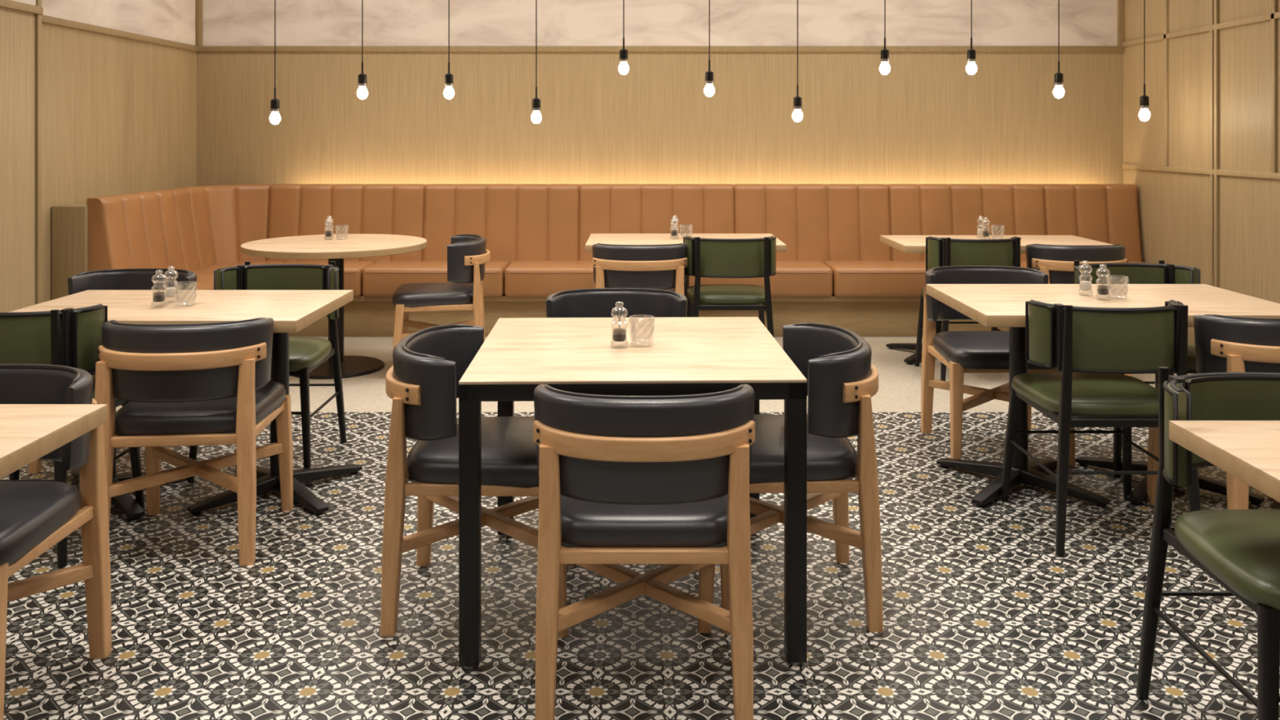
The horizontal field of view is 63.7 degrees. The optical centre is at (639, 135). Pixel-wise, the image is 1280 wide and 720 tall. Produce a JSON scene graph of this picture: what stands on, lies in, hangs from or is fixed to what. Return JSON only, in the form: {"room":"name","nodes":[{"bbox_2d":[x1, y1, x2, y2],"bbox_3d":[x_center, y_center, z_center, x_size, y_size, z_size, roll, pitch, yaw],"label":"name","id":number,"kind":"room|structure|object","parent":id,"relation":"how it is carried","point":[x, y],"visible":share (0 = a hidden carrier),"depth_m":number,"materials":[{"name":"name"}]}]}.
{"room":"restaurant","nodes":[
{"label":"restaurant","id":0,"kind":"room"},
{"bbox_2d":[0,6,196,312],"bbox_3d":[-3.315,-0.164,2.575,0.350,3.100,10.350,0,0,0],"label":"wall","id":1,"kind":"structure","parent":0,"point":[119,114],"depth_m":6.12,"materials":[{"name":"brown wood"}]},
{"bbox_2d":[0,0,43,14],"bbox_3d":[-3.129,-0.651,1.390,0.022,0.040,7.980,0,0,0],"label":"trim","id":2,"kind":"structure","parent":1,"relation":"attached to","point":[10,4],"depth_m":5.19,"materials":[{"name":"brown wood"}]},
{"bbox_2d":[11,0,35,5],"bbox_3d":[-3.137,-1.192,1.380,0.006,1.043,7.920,0,0,0],"label":"panel","id":3,"kind":"object","parent":1,"relation":"attached to","point":[28,2],"visible":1,"depth_m":5.27,"materials":[{"name":"beige paint"}]},
{"bbox_2d":[35,0,41,304],"bbox_3d":[-3.133,-0.164,5.362,0.014,3.100,0.035,0,0,0],"label":"trim","id":4,"kind":"structure","parent":1,"relation":"attached to","point":[38,2],"depth_m":5.35,"materials":[{"name":"brown wood"}]},
{"bbox_2d":[41,0,195,45],"bbox_3d":[-3.337,-1.192,6.560,0.006,1.043,2.320,0,0,0],"label":"panel","id":5,"kind":"object","parent":1,"relation":"attached to","point":[174,20],"visible":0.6,"depth_m":6.82,"materials":[{"name":"beige paint"}]},
{"bbox_2d":[41,14,197,51],"bbox_3d":[-3.329,-0.651,6.554,0.022,0.040,2.348,0,0,0],"label":"trim","id":6,"kind":"structure","parent":1,"relation":"attached to","point":[45,19],"depth_m":6.49,"materials":[{"name":"brown wood"}]},
{"bbox_2d":[0,336,1279,719],"bbox_3d":[0.095,1.436,2.600,7.390,0.100,10.600,0,0,0],"label":"floor","id":7,"kind":"structure","parent":0,"point":[984,620],"depth_m":2.98,"materials":[{"name":"tile"}]},
{"bbox_2d":[0,404,107,479],"bbox_3d":[-1.840,1.011,2.059,1.160,0.750,0.758,0,0,0],"label":"dining table","id":8,"kind":"object","parent":7,"relation":"on","point":[28,433],"visible":1,"depth_m":2.27,"materials":[{"name":"brown wood"}]},
{"bbox_2d":[0,364,111,719],"bbox_3d":[-1.670,0.998,2.515,0.546,0.777,0.560,0,0,0],"label":"dining chair","id":9,"kind":"object","parent":7,"relation":"on","point":[35,517],"visible":0.84,"depth_m":2.66,"materials":[{"name":"brown wood"}]},
{"bbox_2d":[0,303,144,568],"bbox_3d":[-2.090,0.976,3.568,0.533,0.820,0.537,0,0,0],"label":"dining chair","id":10,"kind":"object","parent":7,"relation":"on","point":[72,337],"visible":0.42,"depth_m":3.36,"materials":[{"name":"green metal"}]},
{"bbox_2d":[28,268,198,473],"bbox_3d":[-2.250,0.998,4.485,0.546,0.777,0.560,0,0,0],"label":"dining chair","id":11,"kind":"object","parent":7,"relation":"on","point":[118,278],"visible":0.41,"depth_m":4.67,"materials":[{"name":"black leather"}]},
{"bbox_2d":[8,289,362,519],"bbox_3d":[-1.725,1.011,3.897,1.169,0.750,0.724,0,0,0],"label":"dining table","id":12,"kind":"object","parent":7,"relation":"on","point":[291,311],"visible":0.58,"depth_m":3.92,"materials":[{"name":"brown wood"}]},
{"bbox_2d":[151,269,166,307],"bbox_3d":[-1.785,0.567,3.820,0.053,0.137,0.053,0,0,0],"label":"pepper mill","id":13,"kind":"object","parent":12,"relation":"on","point":[158,296],"visible":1,"depth_m":3.81,"materials":[{"name":"clear glass"}]},
{"bbox_2d":[164,266,178,302],"bbox_3d":[-1.790,0.567,3.930,0.053,0.137,0.053,0,0,0],"label":"salt mill","id":14,"kind":"object","parent":12,"relation":"on","point":[170,291],"visible":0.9,"depth_m":3.92,"materials":[{"name":"clear glass"}]},
{"bbox_2d":[173,280,196,306],"bbox_3d":[-1.700,0.593,3.850,0.080,0.086,0.080,0,0,-22],"label":"glass tumbler","id":15,"kind":"object","parent":12,"relation":"on","point":[183,301],"visible":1,"depth_m":3.85,"materials":[{"name":"clear glass"}]},
{"bbox_2d":[94,317,293,565],"bbox_3d":[-1.524,0.998,3.545,0.546,0.777,0.560,0,0,-5],"label":"dining chair","id":16,"kind":"object","parent":7,"relation":"on","point":[195,384],"visible":0.97,"depth_m":3.33,"materials":[{"name":"brown wood"}]},
{"bbox_2d":[186,261,346,481],"bbox_3d":[-1.570,0.976,4.391,0.533,0.820,0.537,0,0,0],"label":"dining chair","id":17,"kind":"object","parent":7,"relation":"on","point":[306,354],"visible":0.59,"depth_m":4.54,"materials":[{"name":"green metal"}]},
{"bbox_2d":[240,233,426,379],"bbox_3d":[-1.810,1.011,6.130,1.060,0.750,1.060,0,0,0],"label":"round dining table","id":18,"kind":"object","parent":7,"relation":"on","point":[356,245],"visible":0.87,"depth_m":6.00,"materials":[{"name":"brown wood"}]},
{"bbox_2d":[324,217,333,239],"bbox_3d":[-1.900,0.567,6.280,0.053,0.137,0.053,0,0,0],"label":"pepper mill","id":19,"kind":"object","parent":18,"relation":"on","point":[327,233],"visible":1,"depth_m":6.27,"materials":[{"name":"clear glass"}]},
{"bbox_2d":[324,215,333,238],"bbox_3d":[-1.930,0.567,6.400,0.053,0.137,0.053,0,0,0],"label":"salt mill","id":20,"kind":"object","parent":18,"relation":"on","point":[331,229],"visible":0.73,"depth_m":6.40,"materials":[{"name":"clear glass"}]},
{"bbox_2d":[335,224,348,239],"bbox_3d":[-1.825,0.593,6.300,0.080,0.086,0.080,0,0,-24],"label":"glass tumbler","id":21,"kind":"object","parent":18,"relation":"on","point":[340,224],"visible":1,"depth_m":6.30,"materials":[{"name":"clear glass"}]},
{"bbox_2d":[391,234,489,365],"bbox_3d":[-1.175,0.998,6.122,0.560,0.777,0.546,0,0,-8],"label":"dining chair","id":22,"kind":"object","parent":7,"relation":"on","point":[468,255],"visible":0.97,"depth_m":5.91,"materials":[{"name":"black leather"}]},
{"bbox_2d":[380,324,576,637],"bbox_3d":[-0.470,0.998,3.100,0.560,0.777,0.546,0,0,0],"label":"dining chair","id":23,"kind":"object","parent":7,"relation":"on","point":[422,382],"visible":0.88,"depth_m":2.87,"materials":[{"name":"black leather"}]},
{"bbox_2d":[51,183,1148,336],"bbox_3d":[0.142,0.870,6.710,6.955,1.031,1.760,0,0,0],"label":"bench","id":24,"kind":"object","parent":7,"relation":"on","point":[835,268],"visible":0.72,"depth_m":7.42,"materials":[{"name":"orange leather"}]},
{"bbox_2d":[545,288,687,317],"bbox_3d":[-0.090,0.998,3.875,0.546,0.777,0.560,0,0,0],"label":"dining chair","id":25,"kind":"object","parent":7,"relation":"on","point":[593,302],"visible":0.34,"depth_m":4.07,"materials":[{"name":"black leather"}]},
{"bbox_2d":[458,316,807,670],"bbox_3d":[-0.028,1.011,3.135,0.904,0.750,0.930,0,0,-1],"label":"dining table","id":26,"kind":"object","parent":7,"relation":"on","point":[695,355],"visible":0.9,"depth_m":2.70,"materials":[{"name":"brown wood"}]},
{"bbox_2d":[610,301,628,348],"bbox_3d":[-0.062,0.567,3.090,0.053,0.137,0.053,0,0,0],"label":"pepper mill","id":27,"kind":"object","parent":26,"relation":"on","point":[620,334],"visible":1,"depth_m":3.08,"materials":[{"name":"clear glass"}]},
{"bbox_2d":[628,314,654,346],"bbox_3d":[0.005,0.593,3.120,0.080,0.086,0.080,0,0,-10],"label":"glass tumbler","id":28,"kind":"object","parent":26,"relation":"on","point":[630,331],"visible":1,"depth_m":3.12,"materials":[{"name":"clear glass"}]},
{"bbox_2d":[591,243,687,295],"bbox_3d":[0.000,0.998,5.955,0.546,0.777,0.560,0,0,0],"label":"dining chair","id":29,"kind":"object","parent":7,"relation":"on","point":[660,267],"visible":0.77,"depth_m":5.72,"materials":[{"name":"black leather"}]},
{"bbox_2d":[533,383,755,719],"bbox_3d":[0.010,0.998,2.630,0.546,0.777,0.560,0,0,0],"label":"dining chair","id":30,"kind":"object","parent":7,"relation":"on","point":[664,480],"visible":1,"depth_m":2.40,"materials":[{"name":"black leather"}]},
{"bbox_2d":[585,233,786,317],"bbox_3d":[0.267,1.011,6.330,1.171,0.750,0.700,0,0,0],"label":"dining table","id":31,"kind":"object","parent":7,"relation":"on","point":[594,238],"visible":0.16,"depth_m":6.37,"materials":[{"name":"brown wood"}]},
{"bbox_2d":[670,216,678,239],"bbox_3d":[0.210,0.567,6.330,0.053,0.137,0.053,0,0,0],"label":"pepper mill","id":32,"kind":"object","parent":31,"relation":"on","point":[673,233],"visible":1,"depth_m":6.32,"materials":[{"name":"clear glass"}]},
{"bbox_2d":[671,214,679,237],"bbox_3d":[0.220,0.567,6.450,0.053,0.137,0.053,0,0,0],"label":"salt mill","id":33,"kind":"object","parent":31,"relation":"on","point":[675,228],"visible":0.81,"depth_m":6.44,"materials":[{"name":"clear glass"}]},
{"bbox_2d":[683,235,776,337],"bbox_3d":[0.515,0.976,5.958,0.533,0.820,0.537,0,0,0],"label":"dining chair","id":34,"kind":"object","parent":7,"relation":"on","point":[720,258],"visible":0.93,"depth_m":5.74,"materials":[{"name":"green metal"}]},
{"bbox_2d":[697,322,883,633],"bbox_3d":[0.430,0.998,3.125,0.560,0.777,0.546,0,0,0],"label":"dining chair","id":35,"kind":"object","parent":7,"relation":"on","point":[837,368],"visible":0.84,"depth_m":2.89,"materials":[{"name":"black leather"}]},
{"bbox_2d":[915,235,1021,381],"bbox_3d":[1.900,0.976,5.928,0.533,0.820,0.537,0,0,0],"label":"dining chair","id":36,"kind":"object","parent":7,"relation":"on","point":[940,251],"visible":0.43,"depth_m":5.71,"materials":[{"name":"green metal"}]},
{"bbox_2d":[880,235,1112,364],"bbox_3d":[2.145,1.011,6.330,1.230,0.750,0.800,0,0,0],"label":"dining table","id":37,"kind":"object","parent":7,"relation":"on","point":[904,243],"visible":0.23,"depth_m":6.29,"materials":[{"name":"brown wood"}]},
{"bbox_2d":[976,215,985,238],"bbox_3d":[2.120,0.567,6.400,0.053,0.137,0.053,0,0,0],"label":"salt mill","id":38,"kind":"object","parent":37,"relation":"on","point":[980,230],"visible":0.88,"depth_m":6.39,"materials":[{"name":"clear glass"}]},
{"bbox_2d":[981,217,990,236],"bbox_3d":[2.110,0.567,6.280,0.053,0.137,0.053,0,0,0],"label":"pepper mill","id":39,"kind":"object","parent":37,"relation":"on","point":[985,233],"visible":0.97,"depth_m":6.27,"materials":[{"name":"clear glass"}]},
{"bbox_2d":[991,224,1004,239],"bbox_3d":[2.190,0.593,6.300,0.080,0.086,0.080,0,0,-3],"label":"glass tumbler","id":40,"kind":"object","parent":37,"relation":"on","point":[993,224],"visible":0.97,"depth_m":6.30,"materials":[{"name":"clear glass"}]},
{"bbox_2d":[920,265,1075,466],"bbox_3d":[1.570,0.998,4.585,0.546,0.777,0.560,0,0,0],"label":"dining chair","id":41,"kind":"object","parent":7,"relation":"on","point":[962,352],"visible":0.59,"depth_m":4.62,"materials":[{"name":"black leather"}]},
{"bbox_2d":[1008,244,1133,377],"bbox_3d":[2.470,0.998,5.925,0.546,0.777,0.560,0,0,0],"label":"dining chair","id":42,"kind":"object","parent":7,"relation":"on","point":[1056,261],"visible":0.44,"depth_m":5.69,"materials":[{"name":"black leather"}]},
{"bbox_2d":[1000,299,1200,556],"bbox_3d":[1.620,0.976,3.659,0.533,0.820,0.537,0,0,0],"label":"dining chair","id":43,"kind":"object","parent":7,"relation":"on","point":[1100,344],"visible":0.95,"depth_m":3.45,"materials":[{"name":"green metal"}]},
{"bbox_2d":[925,284,1279,506],"bbox_3d":[1.823,1.011,4.025,1.195,0.750,0.770,0,0,0],"label":"dining table","id":44,"kind":"object","parent":7,"relation":"on","point":[991,305],"visible":0.59,"depth_m":4.04,"materials":[{"name":"brown wood"}]},
{"bbox_2d":[1078,260,1093,296],"bbox_3d":[1.775,0.567,4.100,0.053,0.137,0.053,0,0,0],"label":"salt mill","id":45,"kind":"object","parent":44,"relation":"on","point":[1085,285],"visible":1,"depth_m":4.09,"materials":[{"name":"clear glass"}]},
{"bbox_2d":[1095,263,1110,300],"bbox_3d":[1.795,0.567,3.990,0.053,0.137,0.053,0,0,0],"label":"pepper mill","id":46,"kind":"object","parent":44,"relation":"on","point":[1103,289],"visible":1,"depth_m":3.98,"materials":[{"name":"clear glass"}]},
{"bbox_2d":[1106,275,1128,299],"bbox_3d":[1.865,0.593,4.020,0.080,0.086,0.080,0,0,-15],"label":"glass tumbler","id":47,"kind":"object","parent":44,"relation":"on","point":[1117,298],"visible":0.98,"depth_m":4.02,"materials":[{"name":"clear glass"}]},
{"bbox_2d":[1072,260,1200,478],"bbox_3d":[2.170,0.976,4.431,0.533,0.820,0.537,0,0,0],"label":"dining chair","id":48,"kind":"object","parent":7,"relation":"on","point":[1160,273],"visible":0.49,"depth_m":4.60,"materials":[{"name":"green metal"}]},
{"bbox_2d":[1136,366,1279,719],"bbox_3d":[1.470,0.976,2.281,0.533,0.820,0.537,0,0,0],"label":"dining chair","id":49,"kind":"object","parent":7,"relation":"on","point":[1239,549],"visible":0.73,"depth_m":2.36,"materials":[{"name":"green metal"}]},
{"bbox_2d":[1146,314,1279,509],"bbox_3d":[2.191,0.998,3.645,0.546,0.777,0.560,0,0,-4],"label":"dining chair","id":50,"kind":"object","parent":7,"relation":"on","point":[1223,344],"visible":0.48,"depth_m":3.43,"materials":[{"name":"black leather"}]},
{"bbox_2d":[1168,420,1279,502],"bbox_3d":[1.770,1.011,1.909,1.180,0.750,0.778,0,0,0],"label":"dining table","id":51,"kind":"object","parent":7,"relation":"on","point":[1249,451],"visible":1,"depth_m":2.14,"materials":[{"name":"brown wood"}]},
{"bbox_2d":[196,51,1123,186],"bbox_3d":[0.150,-0.164,7.825,7.280,3.100,0.150,0,0,0],"label":"wall","id":52,"kind":"structure","parent":0,"point":[927,120],"depth_m":7.75,"materials":[{"name":"brown wood"}]},
{"bbox_2d":[195,0,202,46],"bbox_3d":[-3.315,-1.192,7.740,0.050,1.043,0.020,0,0,0],"label":"trim","id":53,"kind":"structure","parent":52,"relation":"attached to","point":[198,3],"depth_m":7.73,"materials":[{"name":"brown wood"}]},
{"bbox_2d":[202,0,1117,46],"bbox_3d":[0.150,-1.192,7.747,6.920,1.043,0.006,0,0,0],"label":"panel","id":54,"kind":"object","parent":52,"relation":"attached to","point":[225,23],"visible":1,"depth_m":7.74,"materials":[{"name":"beige paint"}]},
{"bbox_2d":[197,46,1124,51],"bbox_3d":[0.150,-0.651,7.739,6.980,0.040,0.022,0,0,0],"label":"trim","id":55,"kind":"structure","parent":52,"relation":"attached to","point":[199,48],"depth_m":7.73,"materials":[{"name":"brown wood"}]},
{"bbox_2d":[1117,0,1124,46],"bbox_3d":[3.615,-1.192,7.740,0.050,1.043,0.020,0,0,0],"label":"trim","id":56,"kind":"structure","parent":52,"relation":"attached to","point":[1121,3],"depth_m":7.73,"materials":[{"name":"brown wood"}]},
{"bbox_2d":[1123,0,1279,331],"bbox_3d":[3.715,-0.164,2.575,0.150,3.100,10.350,0,0,0],"label":"wall","id":57,"kind":"structure","parent":0,"point":[1174,207],"depth_m":6.67,"materials":[{"name":"brown wood"}]},
{"bbox_2d":[1163,0,1168,166],"bbox_3d":[3.631,-0.750,7.105,0.018,1.927,0.036,0,0,0],"label":"trim","id":58,"kind":"structure","parent":57,"relation":"attached to","point":[1165,2],"depth_m":7.10,"materials":[{"name":"brown wood"}]},
{"bbox_2d":[1187,328,1195,344],"bbox_3d":[3.634,1.336,2.250,0.012,0.100,9.700,0,0,0],"label":"baseboard","id":59,"kind":"structure","parent":57,"relation":"attached to","point":[1191,339],"depth_m":6.77,"materials":[{"name":"brown wood"}]},
{"bbox_2d":[1122,11,1279,46],"bbox_3d":[3.631,-0.684,2.565,0.018,0.036,10.330,0,0,0],"label":"trim","id":60,"kind":"structure","parent":57,"relation":"attached to","point":[1277,15],"depth_m":6.60,"materials":[{"name":"brown wood"}]},
{"bbox_2d":[1122,164,1279,179],"bbox_3d":[3.631,0.231,2.565,0.018,0.036,10.330,0,0,0],"label":"trim","id":61,"kind":"structure","parent":57,"relation":"attached to","point":[1147,167],"depth_m":6.61,"materials":[{"name":"brown wood"}]},
{"bbox_2d":[1209,0,1213,286],"bbox_3d":[3.630,-0.164,6.527,0.020,3.100,0.030,0,0,0],"label":"trim","id":62,"kind":"structure","parent":57,"relation":"attached to","point":[1211,2],"depth_m":6.52,"materials":[{"name":"brown wood"}]},
{"bbox_2d":[1213,0,1219,288],"bbox_3d":[3.630,-0.164,6.480,0.020,3.100,0.030,0,0,0],"label":"trim","id":63,"kind":"structure","parent":57,"relation":"attached to","point":[1216,2],"depth_m":6.46,"materials":[{"name":"brown wood"}]},
{"bbox_2d":[1271,0,1277,173],"bbox_3d":[3.631,-0.750,5.895,0.018,1.927,0.036,0,0,0],"label":"trim","id":64,"kind":"structure","parent":57,"relation":"attached to","point":[1273,2],"depth_m":5.88,"materials":[{"name":"brown wood"}]},
{"bbox_3d":[0.095,-1.764,2.600,7.390,0.100,10.600,0,0,0],"label":"ceiling","id":65,"kind":"structure","parent":0,"visible":0},
{"bbox_2d":[269,0,280,124],"bbox_3d":[-2.375,-0.893,6.700,0.100,1.642,0.100,0,0,0],"label":"pendant lamp","id":66,"kind":"object","parent":65,"relation":"hanging from","point":[274,117],"visible":1,"depth_m":6.69,"materials":[{"name":"white glass"}]},
{"bbox_2d":[270,87,279,111],"bbox_3d":[-2.375,-0.233,6.700,0.058,0.157,0.058,0,0,0],"label":"socket","id":67,"kind":"object","parent":66,"relation":"attached to","point":[274,106],"depth_m":6.68,"materials":[{"name":"black metal"}]},
{"bbox_2d":[356,0,368,99],"bbox_3d":[-1.807,-0.975,6.700,0.100,1.478,0.100,0,0,0],"label":"pendant lamp","id":68,"kind":"object","parent":65,"relation":"hanging from","point":[362,92],"visible":1,"depth_m":6.68,"materials":[{"name":"white glass"}]},
{"bbox_2d":[357,62,367,86],"bbox_3d":[-1.807,-0.398,6.700,0.058,0.157,0.058,0,0,0],"label":"socket","id":69,"kind":"object","parent":68,"relation":"attached to","point":[362,77],"depth_m":6.68,"materials":[{"name":"black metal"}]},
{"bbox_2d":[443,0,454,99],"bbox_3d":[-1.243,-0.975,6.700,0.100,1.478,0.100,0,0,0],"label":"pendant lamp","id":70,"kind":"object","parent":65,"relation":"hanging from","point":[448,92],"visible":1,"depth_m":6.68,"materials":[{"name":"white glass"}]},
{"bbox_2d":[444,62,453,86],"bbox_3d":[-1.243,-0.398,6.700,0.058,0.157,0.058,0,0,0],"label":"socket","id":71,"kind":"object","parent":70,"relation":"attached to","point":[448,77],"depth_m":6.68,"materials":[{"name":"black metal"}]},
{"bbox_2d":[531,0,541,124],"bbox_3d":[-0.675,-0.895,6.700,0.100,1.637,0.100,0,0,0],"label":"pendant lamp","id":72,"kind":"object","parent":65,"relation":"hanging from","point":[535,116],"visible":1,"depth_m":6.69,"materials":[{"name":"white glass"}]},
{"bbox_2d":[532,86,540,111],"bbox_3d":[-0.675,-0.238,6.700,0.058,0.157,0.058,0,0,0],"label":"socket","id":73,"kind":"object","parent":72,"relation":"attached to","point":[535,101],"depth_m":6.68,"materials":[{"name":"black metal"}]},
{"bbox_2d":[618,0,628,75],"bbox_3d":[-0.106,-1.055,6.700,0.100,1.318,0.100,0,0,0],"label":"pendant lamp","id":74,"kind":"object","parent":65,"relation":"hanging from","point":[623,67],"visible":1,"depth_m":6.68,"materials":[{"name":"white glass"}]},
{"bbox_2d":[619,37,627,62],"bbox_3d":[-0.106,-0.557,6.700,0.058,0.157,0.058,0,0,0],"label":"socket","id":75,"kind":"object","parent":74,"relation":"attached to","point":[623,52],"depth_m":6.68,"materials":[{"name":"black metal"}]},
{"bbox_2d":[704,0,714,97],"bbox_3d":[0.452,-0.983,6.700,0.100,1.462,0.100,0,0,0],"label":"pendant lamp","id":76,"kind":"object","parent":65,"relation":"hanging from","point":[708,89],"visible":1,"depth_m":6.68,"materials":[{"name":"white glass"}]},
{"bbox_2d":[705,59,713,84],"bbox_3d":[0.452,-0.414,6.700,0.058,0.157,0.058,0,0,0],"label":"socket","id":77,"kind":"object","parent":76,"relation":"attached to","point":[708,74],"depth_m":6.68,"materials":[{"name":"black metal"}]},
{"bbox_2d":[792,0,802,122],"bbox_3d":[1.026,-0.901,6.700,0.100,1.626,0.100,0,0,0],"label":"pendant lamp","id":78,"kind":"object","parent":65,"relation":"hanging from","point":[797,114],"visible":1,"depth_m":6.69,"materials":[{"name":"white glass"}]},
{"bbox_2d":[793,84,801,109],"bbox_3d":[1.026,-0.249,6.700,0.058,0.157,0.058,0,0,0],"label":"socket","id":79,"kind":"object","parent":78,"relation":"attached to","point":[797,100],"depth_m":6.68,"materials":[{"name":"black metal"}]},
{"bbox_2d":[879,0,890,75],"bbox_3d":[1.594,-1.055,6.700,0.100,1.318,0.100,0,0,0],"label":"pendant lamp","id":80,"kind":"object","parent":65,"relation":"hanging from","point":[884,68],"visible":1,"depth_m":6.68,"materials":[{"name":"white glass"}]},
{"bbox_2d":[880,37,889,62],"bbox_3d":[1.594,-0.557,6.700,0.058,0.157,0.058,0,0,0],"label":"socket","id":81,"kind":"object","parent":80,"relation":"attached to","point":[884,52],"depth_m":6.68,"materials":[{"name":"black metal"}]},
{"bbox_2d":[965,0,977,75],"bbox_3d":[2.157,-1.055,6.700,0.100,1.318,0.100,0,0,0],"label":"pendant lamp","id":82,"kind":"object","parent":65,"relation":"hanging from","point":[971,68],"visible":1,"depth_m":6.68,"materials":[{"name":"white glass"}]},
{"bbox_2d":[966,37,976,62],"bbox_3d":[2.157,-0.557,6.700,0.058,0.157,0.058,0,0,0],"label":"socket","id":83,"kind":"object","parent":82,"relation":"attached to","point":[971,57],"depth_m":6.68,"materials":[{"name":"black metal"}]},
{"bbox_2d":[1053,0,1064,98],"bbox_3d":[2.726,-0.978,6.700,0.100,1.472,0.100,0,0,0],"label":"pendant lamp","id":84,"kind":"object","parent":65,"relation":"hanging from","point":[1059,91],"visible":1,"depth_m":6.68,"materials":[{"name":"white glass"}]},
{"bbox_2d":[1053,61,1063,85],"bbox_3d":[2.726,-0.403,6.700,0.058,0.157,0.058,0,0,0],"label":"socket","id":85,"kind":"object","parent":84,"relation":"attached to","point":[1059,77],"depth_m":6.68,"materials":[{"name":"black metal"}]},
{"bbox_2d":[1138,0,1150,121],"bbox_3d":[3.284,-0.903,6.700,0.100,1.621,0.100,0,0,0],"label":"pendant lamp","id":86,"kind":"object","parent":65,"relation":"hanging from","point":[1144,114],"visible":1,"depth_m":6.69,"materials":[{"name":"white glass"}]},
{"bbox_2d":[1139,84,1149,108],"bbox_3d":[3.284,-0.254,6.700,0.058,0.157,0.058,0,0,0],"label":"socket","id":87,"kind":"object","parent":86,"relation":"attached to","point":[1144,100],"depth_m":6.68,"materials":[{"name":"black metal"}]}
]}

